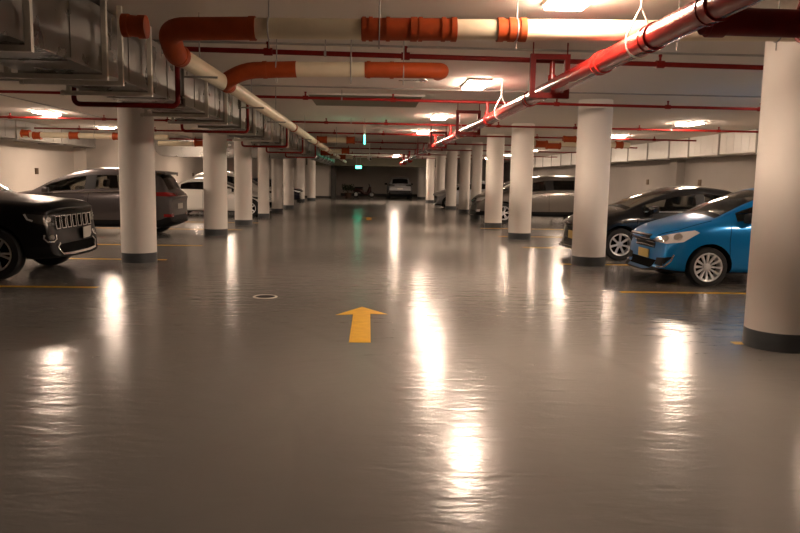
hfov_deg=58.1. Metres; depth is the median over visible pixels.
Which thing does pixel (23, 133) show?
drain pipe
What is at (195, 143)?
drain pipe
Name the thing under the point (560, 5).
ceiling light
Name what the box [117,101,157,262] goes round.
concrete column
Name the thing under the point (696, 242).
car
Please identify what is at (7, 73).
hanger
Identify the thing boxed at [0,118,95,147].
duct
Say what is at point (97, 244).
parking line
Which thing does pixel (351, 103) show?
ceiling hatch
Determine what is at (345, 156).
drain pipe
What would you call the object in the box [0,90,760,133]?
pipe
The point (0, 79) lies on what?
conduit
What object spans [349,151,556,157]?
pipe
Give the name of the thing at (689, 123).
ceiling light
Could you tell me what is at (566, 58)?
support frame
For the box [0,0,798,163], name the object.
ceiling
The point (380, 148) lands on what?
pipe
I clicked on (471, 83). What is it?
ceiling light
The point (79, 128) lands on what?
pipe
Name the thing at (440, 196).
hatchback
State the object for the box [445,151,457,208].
concrete column
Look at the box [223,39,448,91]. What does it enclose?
drain pipe
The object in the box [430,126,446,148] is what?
support frame
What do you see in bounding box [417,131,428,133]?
diffuser
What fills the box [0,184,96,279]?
suv
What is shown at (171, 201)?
suv
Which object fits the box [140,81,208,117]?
hanger
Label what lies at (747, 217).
mirror
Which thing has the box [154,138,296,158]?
duct
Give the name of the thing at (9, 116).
pipe
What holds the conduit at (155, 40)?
attached to the ceiling
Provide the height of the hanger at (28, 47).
0.690 m
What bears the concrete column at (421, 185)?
on the floor
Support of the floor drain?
on the floor
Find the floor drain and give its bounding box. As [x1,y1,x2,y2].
[253,294,277,298]
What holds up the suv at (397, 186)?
on the floor
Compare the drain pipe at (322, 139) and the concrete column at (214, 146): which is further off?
the drain pipe at (322, 139)
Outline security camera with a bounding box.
[367,143,371,159]
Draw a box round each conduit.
[0,79,760,97]
[0,94,190,137]
[152,39,763,56]
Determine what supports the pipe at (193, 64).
hanging from the ceiling
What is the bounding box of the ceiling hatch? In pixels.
[306,92,424,107]
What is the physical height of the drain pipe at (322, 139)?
0.515 m
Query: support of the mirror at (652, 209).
attached to the sedan at (621, 219)
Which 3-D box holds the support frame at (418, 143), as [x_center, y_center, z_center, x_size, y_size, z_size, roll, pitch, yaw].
[0.820,-4.212,25.329,0.450,0.620,0.056,1,7,-2]
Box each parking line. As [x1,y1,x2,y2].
[0,286,96,287]
[69,258,166,259]
[97,244,201,245]
[619,291,745,293]
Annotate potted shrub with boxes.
[342,184,354,197]
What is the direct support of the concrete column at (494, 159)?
on the floor
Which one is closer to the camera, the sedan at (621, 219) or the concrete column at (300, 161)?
the sedan at (621, 219)
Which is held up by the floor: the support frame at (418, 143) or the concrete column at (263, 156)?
the concrete column at (263, 156)
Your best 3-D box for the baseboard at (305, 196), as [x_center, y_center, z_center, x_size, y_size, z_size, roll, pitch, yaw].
[-9.046,-5.203,53.329,7.850,0.150,0.030,1,7,-2]
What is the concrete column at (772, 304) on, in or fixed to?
on the floor
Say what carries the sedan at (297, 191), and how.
on the floor
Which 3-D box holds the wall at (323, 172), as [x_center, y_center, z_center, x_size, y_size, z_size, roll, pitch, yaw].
[-9.030,-6.618,53.373,7.850,2.950,0.400,1,7,-2]
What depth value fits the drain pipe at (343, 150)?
27.81 m
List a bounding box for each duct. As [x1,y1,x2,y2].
[0,0,310,154]
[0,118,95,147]
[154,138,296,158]
[291,143,334,165]
[533,129,758,167]
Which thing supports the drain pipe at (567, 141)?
hanging from the ceiling
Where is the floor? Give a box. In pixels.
[0,195,799,532]
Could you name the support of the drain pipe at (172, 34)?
hanging from the ceiling
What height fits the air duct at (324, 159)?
0.570 m
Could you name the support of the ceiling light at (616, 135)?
attached to the ceiling
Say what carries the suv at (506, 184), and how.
on the floor
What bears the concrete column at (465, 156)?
on the floor
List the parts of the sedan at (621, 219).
licence plate, seat, window trim, seat, seat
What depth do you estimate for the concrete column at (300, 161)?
44.34 m
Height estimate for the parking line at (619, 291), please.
0.002 m
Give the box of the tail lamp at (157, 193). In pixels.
[156,192,177,195]
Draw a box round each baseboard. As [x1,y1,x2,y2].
[305,196,330,197]
[341,193,434,196]
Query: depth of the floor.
5.14 m
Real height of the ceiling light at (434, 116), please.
0.059 m
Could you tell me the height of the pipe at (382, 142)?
0.749 m
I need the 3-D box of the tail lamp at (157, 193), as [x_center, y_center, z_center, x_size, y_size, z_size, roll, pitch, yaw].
[-5.609,-1.733,17.267,0.223,0.100,0.674,8,10,43]
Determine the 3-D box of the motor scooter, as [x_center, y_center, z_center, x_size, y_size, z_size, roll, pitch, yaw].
[-2.857,-5.988,56.825,1.731,1.080,0.687,1,7,-2]
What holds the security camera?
hanging from the ceiling
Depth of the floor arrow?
7.43 m
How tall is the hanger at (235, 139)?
0.690 m
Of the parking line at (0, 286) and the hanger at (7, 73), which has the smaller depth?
the hanger at (7, 73)
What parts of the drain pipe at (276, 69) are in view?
hanger rod, hanger rod, hanger rod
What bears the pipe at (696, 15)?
hanging from the ceiling
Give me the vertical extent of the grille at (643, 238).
0.226 m
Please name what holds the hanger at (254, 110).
hanging from the ceiling
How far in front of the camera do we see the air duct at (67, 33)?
6.30 m
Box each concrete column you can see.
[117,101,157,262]
[203,128,227,235]
[234,137,252,225]
[258,144,269,217]
[271,159,282,212]
[283,159,293,208]
[296,158,304,201]
[307,158,315,199]
[417,167,425,198]
[426,157,434,202]
[435,154,445,205]
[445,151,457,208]
[458,148,470,212]
[470,142,482,219]
[484,134,504,227]
[508,123,534,239]
[571,99,612,266]
[742,42,799,353]
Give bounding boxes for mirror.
[41,187,48,192]
[648,206,659,213]
[742,213,751,223]
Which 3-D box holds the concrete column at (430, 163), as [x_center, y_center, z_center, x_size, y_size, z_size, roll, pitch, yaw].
[1.976,-5.661,47.078,0.548,2.950,0.548,1,7,-2]
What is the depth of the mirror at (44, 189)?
16.76 m
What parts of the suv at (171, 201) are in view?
window trim, seat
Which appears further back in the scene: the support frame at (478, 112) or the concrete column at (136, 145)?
the support frame at (478, 112)
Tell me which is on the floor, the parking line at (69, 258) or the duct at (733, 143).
the parking line at (69, 258)
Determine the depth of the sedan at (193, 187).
26.68 m
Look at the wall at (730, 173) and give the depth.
25.20 m
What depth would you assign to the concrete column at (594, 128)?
12.78 m
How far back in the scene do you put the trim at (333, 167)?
53.17 m
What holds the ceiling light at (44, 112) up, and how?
attached to the ceiling
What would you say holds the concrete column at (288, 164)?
on the floor
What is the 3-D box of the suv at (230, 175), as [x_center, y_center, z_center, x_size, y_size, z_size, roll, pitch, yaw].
[-7.242,-3.315,31.610,3.938,1.703,2.168,0,7,-7]
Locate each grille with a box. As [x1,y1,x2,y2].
[54,211,90,229]
[630,230,654,247]
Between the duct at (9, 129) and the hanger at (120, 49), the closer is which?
the hanger at (120, 49)
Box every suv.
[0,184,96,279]
[18,167,187,232]
[194,171,271,207]
[385,177,412,198]
[469,175,574,222]
[481,176,535,192]
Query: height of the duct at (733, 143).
0.620 m
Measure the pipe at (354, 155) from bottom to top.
0.206 m
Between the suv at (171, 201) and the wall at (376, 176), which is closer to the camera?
the suv at (171, 201)
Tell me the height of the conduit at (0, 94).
0.020 m
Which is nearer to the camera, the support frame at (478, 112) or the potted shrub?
the support frame at (478, 112)
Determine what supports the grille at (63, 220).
attached to the suv at (46, 230)
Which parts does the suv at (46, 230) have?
intake trim, licence plate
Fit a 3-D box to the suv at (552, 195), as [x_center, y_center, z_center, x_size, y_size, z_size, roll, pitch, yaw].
[5.052,-2.483,26.407,4.952,1.733,2.231,1,7,2]
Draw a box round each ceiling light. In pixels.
[30,110,61,115]
[97,126,117,128]
[417,130,429,133]
[430,114,448,119]
[461,78,491,89]
[541,0,593,10]
[612,134,626,137]
[675,121,705,125]
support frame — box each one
[417,142,429,155]
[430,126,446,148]
[455,104,480,134]
[528,42,570,98]
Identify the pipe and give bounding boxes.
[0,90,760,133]
[0,113,758,147]
[19,121,168,139]
[34,125,695,153]
[71,39,763,108]
[119,0,795,64]
[158,140,227,146]
[169,137,636,157]
[171,12,346,162]
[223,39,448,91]
[316,127,354,144]
[318,146,575,152]
[320,148,348,155]
[329,154,352,159]
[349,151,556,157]
[353,155,533,160]
[399,0,763,165]
[534,136,629,148]
[697,0,799,42]
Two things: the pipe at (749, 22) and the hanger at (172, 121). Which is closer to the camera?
the pipe at (749, 22)
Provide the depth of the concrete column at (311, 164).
47.27 m
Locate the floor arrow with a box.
[337,307,384,342]
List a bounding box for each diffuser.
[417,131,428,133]
[431,116,447,119]
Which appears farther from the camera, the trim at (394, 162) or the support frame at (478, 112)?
the trim at (394, 162)
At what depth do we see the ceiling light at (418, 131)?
21.47 m
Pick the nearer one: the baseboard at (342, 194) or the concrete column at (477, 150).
the concrete column at (477, 150)
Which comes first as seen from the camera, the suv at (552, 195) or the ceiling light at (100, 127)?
the ceiling light at (100, 127)
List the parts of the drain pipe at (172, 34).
hanger rod, hanger rod, hanger rod, hanger rod, hanger rod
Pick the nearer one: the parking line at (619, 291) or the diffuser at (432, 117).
the parking line at (619, 291)
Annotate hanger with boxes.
[0,0,33,52]
[0,0,108,80]
[19,5,124,85]
[60,26,152,96]
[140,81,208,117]
[168,92,227,124]
[208,109,255,134]
[232,119,272,141]
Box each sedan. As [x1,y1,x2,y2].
[178,177,272,216]
[252,178,302,199]
[559,185,750,260]
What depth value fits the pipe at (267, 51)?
7.62 m
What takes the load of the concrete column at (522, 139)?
on the floor
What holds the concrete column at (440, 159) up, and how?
on the floor
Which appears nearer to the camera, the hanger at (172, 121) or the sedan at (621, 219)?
the hanger at (172, 121)
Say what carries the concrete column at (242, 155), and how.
on the floor
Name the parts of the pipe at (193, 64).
hanger rod, hanger rod, hanger rod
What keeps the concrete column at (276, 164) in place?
on the floor
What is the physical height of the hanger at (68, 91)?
0.690 m
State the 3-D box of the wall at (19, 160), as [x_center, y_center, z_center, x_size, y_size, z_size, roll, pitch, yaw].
[-11.732,-3.344,26.039,0.650,2.950,71.400,1,7,-2]
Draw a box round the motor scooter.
[353,184,374,197]
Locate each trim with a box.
[306,158,435,166]
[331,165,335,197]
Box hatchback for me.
[433,181,485,207]
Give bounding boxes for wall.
[0,139,202,192]
[227,158,330,195]
[336,163,485,195]
[503,154,756,207]
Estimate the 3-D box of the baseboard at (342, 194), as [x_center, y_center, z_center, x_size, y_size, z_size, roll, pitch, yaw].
[1.580,-6.132,62.214,13.400,0.220,0.030,1,7,-2]

